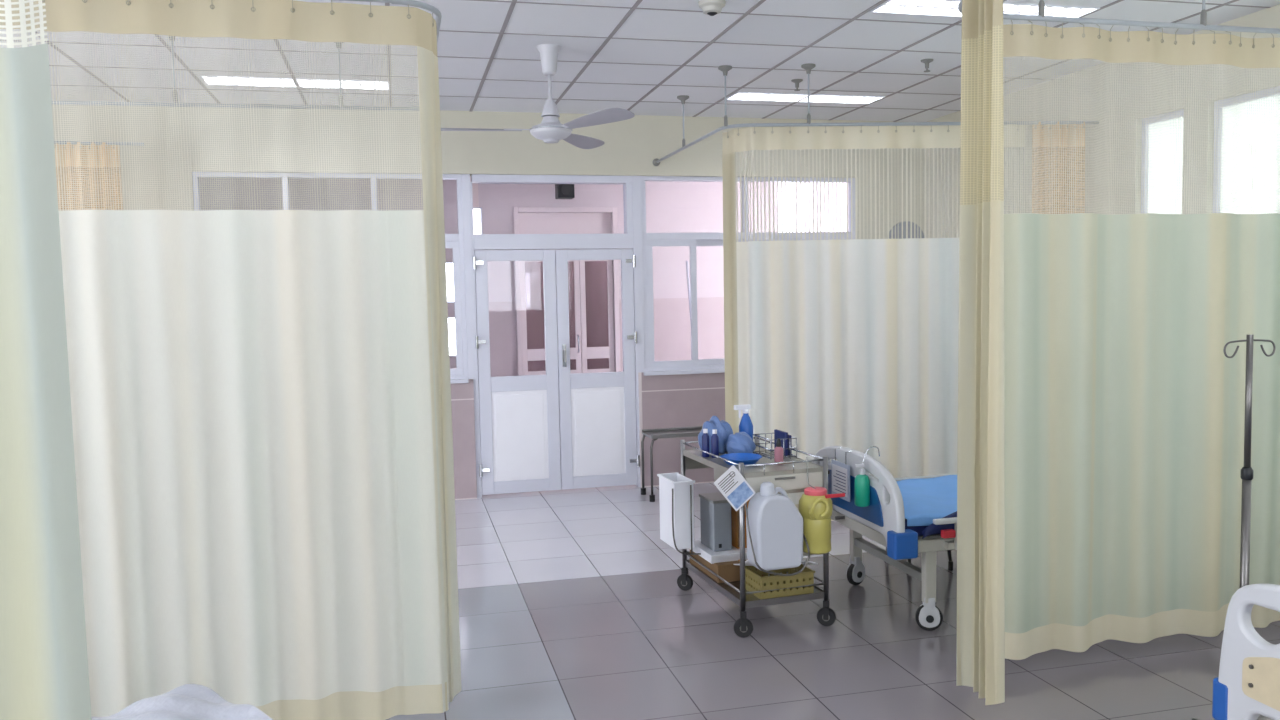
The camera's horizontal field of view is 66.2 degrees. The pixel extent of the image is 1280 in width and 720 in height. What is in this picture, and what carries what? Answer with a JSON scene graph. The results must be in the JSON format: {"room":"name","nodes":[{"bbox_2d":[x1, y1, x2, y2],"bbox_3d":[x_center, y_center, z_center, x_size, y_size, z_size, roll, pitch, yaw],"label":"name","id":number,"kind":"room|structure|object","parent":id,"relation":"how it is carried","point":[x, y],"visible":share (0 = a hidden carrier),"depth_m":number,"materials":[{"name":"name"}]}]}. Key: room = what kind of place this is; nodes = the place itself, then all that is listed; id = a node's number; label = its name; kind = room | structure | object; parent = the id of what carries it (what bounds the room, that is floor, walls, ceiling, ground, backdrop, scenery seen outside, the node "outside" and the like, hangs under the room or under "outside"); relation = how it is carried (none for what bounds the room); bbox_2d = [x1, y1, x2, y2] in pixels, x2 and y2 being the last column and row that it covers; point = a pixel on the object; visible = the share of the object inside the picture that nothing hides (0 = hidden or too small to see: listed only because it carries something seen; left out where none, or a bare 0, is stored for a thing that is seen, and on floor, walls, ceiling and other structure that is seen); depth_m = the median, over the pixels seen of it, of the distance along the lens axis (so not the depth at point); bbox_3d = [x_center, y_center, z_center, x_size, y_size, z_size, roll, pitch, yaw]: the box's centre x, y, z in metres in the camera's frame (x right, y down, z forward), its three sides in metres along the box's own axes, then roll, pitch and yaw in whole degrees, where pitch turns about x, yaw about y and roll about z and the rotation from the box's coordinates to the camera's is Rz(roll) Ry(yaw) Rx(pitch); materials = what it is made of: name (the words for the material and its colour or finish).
{"room":"hospital room","nodes":[
{"label":"hospital room","id":0,"kind":"room"},
{"bbox_2d":[52,105,924,499],"bbox_3d":[-1.933,-0.395,7.609,9.100,3.030,0.160,-2,4,-14],"label":"wall","id":1,"kind":"structure","parent":0,"point":[631,146],"depth_m":7.74,"materials":[{"name":"beige paint"}]},
{"bbox_2d":[192,172,468,383],"bbox_3d":[-2.315,-0.600,7.455,1.940,1.625,0.130,-2,4,-14],"label":"window","id":2,"kind":"structure","parent":1,"relation":"in","point":[454,241],"depth_m":7.66,"materials":[{"name":"white metal"}]},
{"bbox_2d":[461,174,644,497],"bbox_3d":[-0.668,-0.199,7.900,1.440,2.550,0.168,-2,4,-14],"label":"door","id":3,"kind":"structure","parent":1,"relation":"in","point":[559,429],"depth_m":7.89,"materials":[{"name":"white metal"}]},
{"bbox_2d":[653,158,659,165],"bbox_3d":[0.137,-1.601,7.937,0.060,0.060,0.050,-2,4,-14],"label":"bracket","id":4,"kind":"object","parent":1,"relation":"attached to","point":[655,163],"depth_m":7.93,"materials":[{"name":"white metal"}]},
{"bbox_2d":[641,176,854,375],"bbox_3d":[0.936,-0.719,8.253,1.920,1.625,0.130,-2,4,-14],"label":"window","id":5,"kind":"structure","parent":1,"relation":"in","point":[695,365],"depth_m":8.12,"materials":[{"name":"white metal"}]},
{"bbox_2d":[686,261,690,322],"bbox_3d":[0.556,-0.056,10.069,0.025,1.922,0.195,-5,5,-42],"label":"handle","id":6,"kind":"object","parent":5,"relation":"attached to","point":[687,267],"visible":0.35,"depth_m":10.06,"materials":[{"name":"white metal"}]},
{"bbox_2d":[887,221,923,238],"bbox_3d":[2.312,-1.028,8.522,0.350,0.350,0.030,-2,4,-14],"label":"air vent","id":7,"kind":"object","parent":1,"relation":"in","point":[900,224],"visible":0.2,"depth_m":8.50,"materials":[{"name":"grey plastic"}]},
{"bbox_2d":[200,176,848,376],"bbox_3d":[-1.151,-0.578,10.062,8.600,3.030,0.120,-2,4,-14],"label":"wall","id":8,"kind":"structure","parent":0,"point":[671,206],"depth_m":10.24,"materials":[{"name":"pink paint"}]},
{"bbox_2d":[473,207,482,233],"bbox_3d":[-1.667,-1.386,9.862,0.160,0.290,0.040,-2,4,-14],"label":"window","id":9,"kind":"structure","parent":8,"relation":"in","point":[480,208],"depth_m":9.86,"materials":[{"name":"white metal"}]},
{"bbox_2d":[555,184,574,198],"bbox_3d":[-0.769,-1.704,9.849,0.170,0.180,0.338,-2,4,-14],"label":"wall speaker","id":10,"kind":"object","parent":8,"relation":"attached to","point":[562,191],"visible":0.71,"depth_m":9.69,"materials":[{"name":"black plastic"}]},
{"bbox_2d":[513,207,620,375],"bbox_3d":[-0.743,-0.320,10.141,1.070,2.490,0.154,-2,4,-14],"label":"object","id":11,"kind":"structure","parent":8,"relation":"in","point":[526,220],"depth_m":10.12,"materials":[{"name":"beige paint"}]},
{"bbox_2d":[473,209,608,368],"bbox_3d":[-1.062,-0.696,11.780,1.600,3.030,3.180,-2,4,-14],"label":"wall","id":12,"kind":"structure","parent":0,"point":[595,271],"depth_m":12.63,"materials":[{"name":"pink paint"}]},
{"bbox_2d":[525,261,575,370],"bbox_3d":[-1.461,-0.798,13.393,1.600,3.030,0.150,-2,4,-14],"label":"wall","id":13,"kind":"structure","parent":0,"point":[534,288],"depth_m":13.35,"materials":[{"name":"pink paint"}]},
{"bbox_2d":[0,0,1279,192],"bbox_3d":[-0.846,-1.826,5.274,10.500,0.100,16.350,-2,4,-14],"label":"ceiling","id":14,"kind":"structure","parent":0,"point":[457,15],"depth_m":5.94,"materials":[{"name":"white tile"}]},
{"bbox_2d":[169,36,177,102],"bbox_3d":[-2.460,-1.549,5.176,0.090,0.375,0.090,-2,4,-14],"label":"hanger","id":15,"kind":"object","parent":14,"relation":"hanging from","point":[171,39],"visible":0.37,"depth_m":5.17,"materials":[{"name":"grey paint"}]},
{"bbox_2d":[199,75,389,89],"bbox_3d":[-2.252,-1.866,6.462,1.170,0.086,0.270,-2,4,-14],"label":"ceiling light","id":16,"kind":"object","parent":14,"relation":"attached to","point":[281,82],"visible":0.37,"depth_m":6.50,"materials":[{"name":"white plastic"}]},
{"bbox_2d":[334,42,343,106],"bbox_3d":[-1.650,-1.580,5.395,0.090,0.375,0.090,-2,4,-14],"label":"hanger","id":17,"kind":"object","parent":14,"relation":"hanging from","point":[341,103],"visible":0.48,"depth_m":5.39,"materials":[{"name":"grey paint"}]},
{"bbox_2d":[52,100,418,110],"bbox_3d":[-3.554,-1.329,5.027,4.794,0.022,0.022,-2,4,-12],"label":"rail","id":18,"kind":"object","parent":17,"relation":"hanging from","point":[281,106],"visible":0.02,"depth_m":5.29,"materials":[{"name":"grey metal"}]},
{"bbox_2d":[341,0,441,41],"bbox_3d":[-3.278,-1.260,3.933,4.801,0.022,2.051,-2,4,-14],"label":"rail","id":19,"kind":"object","parent":18,"relation":"attached to","point":[414,3],"visible":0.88,"depth_m":3.53,"materials":[{"name":"silver metal"}]},
{"bbox_2d":[0,0,460,719],"bbox_3d":[-1.522,0.051,3.416,1.750,2.594,0.289,-3,4,-23],"label":"curtain","id":20,"kind":"object","parent":19,"relation":"hanging from","point":[261,409],"visible":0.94,"depth_m":3.46,"materials":[{"name":"beige fabric"}]},
{"bbox_2d":[441,44,634,148],"bbox_3d":[-0.655,-1.530,5.634,1.147,0.548,1.264,-2,4,-14],"label":"ceiling fan","id":21,"kind":"object","parent":14,"relation":"hanging from","point":[550,130],"visible":0.99,"depth_m":5.63,"materials":[{"name":"white metal"}]},
{"bbox_2d":[0,0,1270,121],"bbox_3d":[-0.699,-1.581,2.400,9.100,0.004,10.380,-2,4,-14],"label":"grid","id":22,"kind":"object","parent":14,"relation":"attached to","point":[513,2],"visible":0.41,"depth_m":5.92,"materials":[{"name":"grey metal"}]},
{"bbox_2d":[677,95,688,146],"bbox_3d":[0.319,-1.742,7.194,0.090,0.375,0.090,-2,4,-14],"label":"hanger","id":23,"kind":"object","parent":14,"relation":"hanging from","point":[682,98],"visible":0.96,"depth_m":7.18,"materials":[{"name":"grey paint"}]},
{"bbox_2d":[656,121,1098,162],"bbox_3d":[1.268,-1.535,6.637,3.271,0.022,1.282,1,4,28],"label":"rail","id":24,"kind":"object","parent":23,"relation":"hanging from","point":[1026,122],"visible":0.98,"depth_m":6.32,"materials":[{"name":"grey metal"}]},
{"bbox_2d":[722,125,1025,520],"bbox_3d":[1.548,-0.234,6.427,1.981,2.572,0.213,-1,4,2],"label":"curtain","id":25,"kind":"object","parent":24,"relation":"hanging from","point":[851,343],"visible":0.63,"depth_m":6.40,"materials":[{"name":"fabric"}]},
{"bbox_2d":[1032,121,1084,213],"bbox_3d":[2.763,-0.272,6.504,0.365,2.587,0.088,-2,4,-6],"label":"curtain","id":26,"kind":"object","parent":24,"relation":"hanging from","point":[1039,123],"visible":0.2,"depth_m":6.43,"materials":[{"name":"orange fabric"}]},
{"bbox_2d":[698,0,725,15],"bbox_3d":[0.357,-1.739,4.856,0.136,0.066,0.136,-2,4,-14],"label":"smoke detector","id":27,"kind":"object","parent":14,"relation":"attached to","point":[709,7],"visible":1,"depth_m":4.82,"materials":[{"name":"white plastic"}]},
{"bbox_2d":[718,65,731,126],"bbox_3d":[0.547,-1.684,6.274,0.090,0.375,0.090,-2,4,-14],"label":"hanger","id":28,"kind":"object","parent":14,"relation":"hanging from","point":[724,68],"visible":1,"depth_m":6.26,"materials":[{"name":"grey paint"}]},
{"bbox_2d":[791,79,802,90],"bbox_3d":[1.073,-1.874,6.700,0.080,0.075,0.080,-2,4,-14],"label":"sprinkler","id":29,"kind":"object","parent":14,"relation":"attached to","point":[796,81],"visible":1,"depth_m":6.69,"materials":[{"name":"grey paint"}]},
{"bbox_2d":[726,92,884,103],"bbox_3d":[1.233,-1.994,7.317,1.170,0.086,0.270,-2,4,-14],"label":"ceiling light","id":30,"kind":"object","parent":14,"relation":"attached to","point":[748,96],"visible":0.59,"depth_m":7.36,"materials":[{"name":"white plastic"}]},
{"bbox_2d":[801,63,815,123],"bbox_3d":[1.078,-1.695,6.270,0.090,0.375,0.090,-2,4,-14],"label":"hanger","id":31,"kind":"object","parent":14,"relation":"hanging from","point":[809,66],"visible":1,"depth_m":6.26,"materials":[{"name":"grey paint"}]},
{"bbox_2d":[870,0,961,16],"bbox_3d":[1.468,-1.841,4.999,0.533,0.086,0.273,-2,4,-14],"label":"ceiling light","id":32,"kind":"object","parent":14,"relation":"attached to","point":[947,8],"depth_m":5.08,"materials":[{"name":"white plastic"}]},
{"bbox_2d":[921,59,933,71],"bbox_3d":[1.810,-1.854,6.188,0.080,0.075,0.080,-2,4,-14],"label":"sprinkler","id":33,"kind":"object","parent":14,"relation":"attached to","point":[926,61],"visible":1,"depth_m":6.17,"materials":[{"name":"grey paint"}]},
{"bbox_2d":[1003,2,1037,14],"bbox_3d":[1.962,-1.855,5.058,0.313,0.086,0.184,-2,4,-14],"label":"ceiling light","id":34,"kind":"object","parent":14,"relation":"attached to","point":[1008,7],"depth_m":5.12,"materials":[{"name":"white plastic"}]},
{"bbox_2d":[1038,0,1044,16],"bbox_3d":[1.588,-1.542,3.878,0.090,0.375,0.090,-2,4,-14],"label":"hanger","id":35,"kind":"object","parent":14,"relation":"hanging from","point":[1041,6],"visible":1,"depth_m":3.88,"materials":[{"name":"grey paint"}]},
{"bbox_2d":[957,0,1279,33],"bbox_3d":[2.605,-1.313,2.978,2.431,0.022,2.281,-2,4,-14],"label":"rail","id":36,"kind":"object","parent":35,"relation":"hanging from","point":[1005,16],"visible":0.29,"depth_m":3.99,"materials":[{"name":"silver metal"}]},
{"bbox_2d":[956,0,1004,704],"bbox_3d":[1.262,-0.033,3.596,0.125,2.567,0.248,-2,4,-14],"label":"curtain","id":37,"kind":"object","parent":36,"relation":"hanging from","point":[980,439],"visible":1,"depth_m":3.57,"materials":[{"name":"yellow fabric"}]},
{"bbox_2d":[1003,20,1279,659],"bbox_3d":[2.364,-0.092,4.156,2.197,2.564,0.098,-2,4,-13],"label":"curtain","id":38,"kind":"object","parent":36,"relation":"hanging from","point":[1124,403],"visible":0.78,"depth_m":4.10,"materials":[{"name":"grey green cloth"},{"name":"yellow cloth"},{"name":"pale cream cloth"}]},
{"bbox_2d":[1045,4,1099,17],"bbox_3d":[2.205,-1.864,5.118,0.339,0.086,0.183,-2,4,-14],"label":"ceiling light","id":39,"kind":"object","parent":14,"relation":"attached to","point":[1050,10],"depth_m":5.17,"materials":[{"name":"white plastic"}]},
{"bbox_2d":[1200,0,1206,25],"bbox_3d":[2.336,-1.569,4.061,0.090,0.375,0.090,-2,4,-14],"label":"hanger","id":40,"kind":"object","parent":14,"relation":"hanging from","point":[1203,16],"visible":1,"depth_m":4.06,"materials":[{"name":"grey paint"}]},
{"bbox_2d":[786,183,846,231],"bbox_3d":[2.944,-0.807,11.712,0.150,3.100,5.820,-2,4,-14],"label":"window","id":41,"kind":"structure","parent":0,"point":[822,184],"depth_m":13.31,"materials":[{"name":"white glass"}]},
{"bbox_2d":[386,482,1279,719],"bbox_3d":[-0.759,1.305,5.494,10.550,0.120,16.350,-2,4,-14],"label":"floor","id":42,"kind":"structure","parent":0,"point":[572,605],"depth_m":4.41,"materials":[{"name":"tile"}]},
{"bbox_2d":[91,684,272,719],"bbox_3d":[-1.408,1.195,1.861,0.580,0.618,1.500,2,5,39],"label":"pillow","id":43,"kind":"object","parent":42,"relation":"on","point":[187,701],"visible":1,"depth_m":2.43,"materials":[{"name":"white fabric"}]},
{"bbox_2d":[641,426,702,501],"bbox_3d":[0.541,0.802,7.782,1.044,0.520,0.324,-2,4,-14],"label":"side table","id":44,"kind":"object","parent":42,"relation":"on","point":[654,434],"visible":0.51,"depth_m":7.72,"materials":[{"name":"metal"}]},
{"bbox_2d":[677,435,835,637],"bbox_3d":[0.557,0.847,4.952,0.520,0.815,0.842,-2,4,-18],"label":"trolley","id":45,"kind":"object","parent":42,"relation":"on","point":[791,476],"visible":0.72,"depth_m":4.65,"materials":[{"name":"silver metal"}]},
{"bbox_2d":[657,472,700,554],"bbox_3d":[0.211,0.802,5.125,0.184,0.385,0.266,-2,4,-18],"label":"plastic bin","id":46,"kind":"object","parent":45,"relation":"hanging from","point":[676,496],"visible":0.94,"depth_m":5.02,"materials":[{"name":"plastic"}]},
{"bbox_2d":[702,429,708,456],"bbox_3d":[0.333,0.421,4.988,0.038,0.142,0.038,-2,4,-18],"label":"bottle","id":47,"kind":"object","parent":45,"relation":"on","point":[705,437],"visible":1,"depth_m":4.97,"materials":[{"name":"blue plastic"}]},
{"bbox_2d":[711,429,718,457],"bbox_3d":[0.379,0.422,4.961,0.038,0.142,0.038,-2,4,-18],"label":"bottle","id":48,"kind":"object","parent":45,"relation":"on","point":[714,438],"visible":0.91,"depth_m":4.95,"materials":[{"name":"blue plastic"}]},
{"bbox_2d":[699,492,731,551],"bbox_3d":[0.395,0.843,5.112,0.110,0.265,0.201,-2,4,-18],"label":"storage box","id":49,"kind":"object","parent":45,"relation":"on","point":[715,510],"visible":0.85,"depth_m":5.03,"materials":[{"name":"grey plastic"}]},
{"bbox_2d":[698,416,732,453],"bbox_3d":[0.393,0.386,5.130,0.184,0.191,0.201,-2,4,-14],"label":"plastic bag","id":50,"kind":"object","parent":45,"relation":"on","point":[724,429],"visible":0.66,"depth_m":5.07,"materials":[{"name":"blue plastic"}]},
{"bbox_2d":[689,539,747,563],"bbox_3d":[0.501,0.978,5.143,0.430,0.040,0.385,-2,4,-18],"label":"shelf","id":51,"kind":"object","parent":45,"relation":"attached to","point":[712,557],"depth_m":4.98,"materials":[{"name":"white plastic"}]},
{"bbox_2d":[690,550,762,582],"bbox_3d":[0.454,1.043,5.086,0.270,0.093,0.400,-2,4,-18],"label":"carton","id":52,"kind":"object","parent":45,"relation":"on","point":[729,572],"visible":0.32,"depth_m":4.89,"materials":[{"name":"brown cardboard"}]},
{"bbox_2d":[714,465,755,510],"bbox_3d":[0.427,0.577,4.420,0.206,0.215,0.006,-2,4,-18],"label":"card","id":53,"kind":"object","parent":45,"relation":"hanging from","point":[732,485],"visible":1,"depth_m":4.42,"materials":[{"name":"white paper"}]},
{"bbox_2d":[727,481,752,508],"bbox_3d":[0.453,0.610,4.429,0.131,0.126,0.001,-2,4,-18],"label":"picture","id":54,"kind":"object","parent":53,"relation":"attached to","point":[742,492],"depth_m":4.43},
{"bbox_2d":[726,432,755,453],"bbox_3d":[0.510,0.428,4.979,0.151,0.122,0.177,-2,4,-14],"label":"plastic bag","id":55,"kind":"object","parent":45,"relation":"on","point":[739,442],"visible":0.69,"depth_m":4.93,"materials":[{"name":"blue plastic"}]},
{"bbox_2d":[719,453,762,465],"bbox_3d":[0.492,0.486,4.780,0.212,0.034,0.212,-2,4,-18],"label":"tray","id":56,"kind":"object","parent":45,"relation":"on","point":[746,458],"visible":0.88,"depth_m":4.83,"materials":[{"name":"plastic"}]},
{"bbox_2d":[731,497,751,548],"bbox_3d":[0.544,0.833,5.170,0.150,0.270,0.213,-2,4,-18],"label":"carton","id":57,"kind":"object","parent":45,"relation":"on","point":[734,514],"visible":0.06,"depth_m":5.08,"materials":[{"name":"brown cardboard"}]},
{"bbox_2d":[734,404,752,439],"bbox_3d":[0.544,0.356,5.147,0.103,0.243,0.076,-2,4,-18],"label":"spray bottle","id":58,"kind":"object","parent":45,"relation":"on","point":[745,425],"visible":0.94,"depth_m":5.13,"materials":[{"name":"plastic"}]},
{"bbox_2d":[683,444,822,493],"bbox_3d":[0.552,0.545,4.929,0.434,0.110,0.774,-2,4,-18],"label":"tray","id":59,"kind":"object","parent":45,"relation":"on","point":[792,478],"depth_m":4.61,"materials":[{"name":"silver metal"}]},
{"bbox_2d":[685,559,823,607],"bbox_3d":[0.563,1.103,4.967,0.434,0.031,0.774,-2,4,-18],"label":"shelf","id":60,"kind":"object","parent":45,"relation":"attached to","point":[750,601],"depth_m":4.65,"materials":[{"name":"silver metal"}]},
{"bbox_2d":[753,429,796,458],"bbox_3d":[0.681,0.424,4.969,0.145,0.125,0.214,-2,4,-18],"label":"wire rack","id":61,"kind":"object","parent":45,"relation":"on","point":[786,440],"visible":0.75,"depth_m":4.93,"materials":[{"name":"silver metal"}]},
{"bbox_2d":[744,477,809,575],"bbox_3d":[0.613,0.744,4.467,0.272,0.450,0.176,-2,4,-18],"label":"jerrycan","id":62,"kind":"object","parent":45,"relation":"hanging from","point":[774,524],"visible":0.99,"depth_m":4.41,"materials":[{"name":"white plastic"}]},
{"bbox_2d":[739,564,814,599],"bbox_3d":[0.659,1.055,4.743,0.286,0.109,0.256,-2,4,-18],"label":"plastic basket","id":63,"kind":"object","parent":45,"relation":"on","point":[754,581],"visible":0.72,"depth_m":4.64,"materials":[{"name":"yellow plastic"}]},
{"bbox_2d":[733,560,817,565],"bbox_3d":[0.647,0.941,4.700,0.331,0.112,0.241,-2,4,-18],"label":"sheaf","id":64,"kind":"object","parent":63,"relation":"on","point":[747,563],"visible":0.18,"depth_m":4.66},
{"bbox_2d":[774,438,783,464],"bbox_3d":[0.669,0.441,4.729,0.044,0.125,0.043,-2,4,-18],"label":"bottle","id":65,"kind":"object","parent":45,"relation":"on","point":[778,450],"visible":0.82,"depth_m":4.71,"materials":[{"name":"pink plastic"}]},
{"bbox_2d":[799,457,844,553],"bbox_3d":[0.830,0.670,4.524,0.198,0.425,0.182,-2,4,-18],"label":"sharps container","id":66,"kind":"object","parent":45,"relation":"hanging from","point":[815,505],"visible":0.94,"depth_m":4.47,"materials":[{"name":"yellow plastic"}]},
{"bbox_2d":[803,446,956,630],"bbox_3d":[2.027,0.810,5.115,2.277,0.807,1.010,-2,4,-14],"label":"hospital bed","id":67,"kind":"object","parent":42,"relation":"on","point":[883,521],"visible":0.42,"depth_m":4.57,"materials":[{"name":"white plastic"}]},
{"bbox_2d":[831,447,851,501],"bbox_3d":[1.013,0.566,4.890,0.042,0.245,0.200,-2,4,-14],"label":"holder","id":68,"kind":"object","parent":67,"relation":"hanging from","point":[840,471],"visible":0.96,"depth_m":4.87,"materials":[{"name":"white plastic"}]},
{"bbox_2d":[854,446,879,506],"bbox_3d":[1.078,0.548,4.647,0.129,0.281,0.072,-2,4,-14],"label":"sanitizer bottle","id":69,"kind":"object","parent":67,"relation":"hanging from","point":[861,482],"visible":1,"depth_m":4.62,"materials":[{"name":"green plastic"}]},
{"bbox_2d":[896,475,956,525],"bbox_3d":[2.029,0.704,5.104,1.860,0.104,0.850,-2,4,-14],"label":"sheet","id":70,"kind":"object","parent":67,"relation":"on","point":[925,500],"visible":0.16,"depth_m":4.89,"materials":[{"name":"blue fabric"}]},
{"bbox_2d":[922,511,956,538],"bbox_3d":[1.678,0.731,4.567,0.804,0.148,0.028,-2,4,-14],"label":"mattress","id":71,"kind":"object","parent":67,"relation":"on","point":[932,529],"visible":0.23,"depth_m":4.48,"materials":[{"name":"blue fabric"}]},
{"bbox_2d":[884,547,952,574],"bbox_3d":[1.599,0.995,5.640,0.310,0.385,0.310,-2,4,-14],"label":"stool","id":72,"kind":"object","parent":42,"relation":"on","point":[950,562],"visible":0.12,"depth_m":5.55,"materials":[{"name":"metal"}]},
{"bbox_2d":[1191,335,1275,719],"bbox_3d":[1.979,0.629,3.233,0.400,1.427,0.412,-2,4,-14],"label":"stand","id":73,"kind":"object","parent":42,"relation":"on","point":[1246,474],"visible":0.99,"depth_m":3.19,"materials":[{"name":"metal"}]},
{"bbox_2d":[1212,583,1279,719],"bbox_3d":[2.742,0.965,2.510,2.151,0.824,1.010,-2,4,-14],"label":"hospital bed","id":74,"kind":"object","parent":42,"relation":"on","point":[1247,686],"visible":1,"depth_m":2.61,"materials":[{"name":"white plastic"}]},
{"bbox_2d":[925,4,1279,237],"bbox_3d":[3.843,-0.263,3.531,0.160,3.090,10.530,-2,4,-14],"label":"wall","id":75,"kind":"structure","parent":0,"point":[1268,17],"depth_m":6.28,"materials":[{"name":"beige paint"}]},
{"bbox_2d":[1141,109,1183,213],"bbox_3d":[3.210,-0.658,5.987,0.050,1.670,0.380,-2,4,-14],"label":"window","id":76,"kind":"structure","parent":75,"relation":"in","point":[1179,201],"depth_m":5.98,"materials":[{"name":"white glass"}]},
{"bbox_2d":[1212,86,1279,213],"bbox_3d":[3.413,-0.606,5.168,0.050,1.670,0.950,-2,4,-14],"label":"window","id":77,"kind":"structure","parent":75,"relation":"in","point":[1250,99],"depth_m":5.39,"materials":[{"name":"white glass"}]},
{"bbox_3d":[-5.140,0.068,1.327,0.150,3.090,10.530,-2,4,-14],"label":"wall","id":78,"kind":"structure","parent":0,"visible":0},
{"bbox_2d":[54,141,143,145],"bbox_3d":[-4.758,-1.383,6.166,3.000,0.022,0.022,-2,4,-14],"label":"rail","id":79,"kind":"object","parent":78,"relation":"attached to","point":[72,142],"visible":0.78,"depth_m":6.47,"materials":[{"name":"grey metal"}]},
{"bbox_2d":[54,141,122,209],"bbox_3d":[-3.761,-0.140,6.492,0.702,2.587,0.093,-2,4,-14],"label":"curtain","id":80,"kind":"object","parent":79,"relation":"hanging from","point":[73,158],"visible":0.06,"depth_m":6.45,"materials":[{"name":"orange fabric"}]},
{"bbox_3d":[-2.655,-1.045,0.587,4.400,0.022,0.022,-2,4,-14],"label":"rail","id":81,"kind":"object","parent":78,"relation":"attached to","visible":0},
{"bbox_2d":[0,0,91,719],"bbox_3d":[-1.404,0.212,0.979,1.546,2.540,0.093,-2,4,-14],"label":"curtain","id":82,"kind":"object","parent":81,"relation":"hanging from","point":[44,675],"visible":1,"depth_m":1.15,"materials":[{"name":"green fabric"}]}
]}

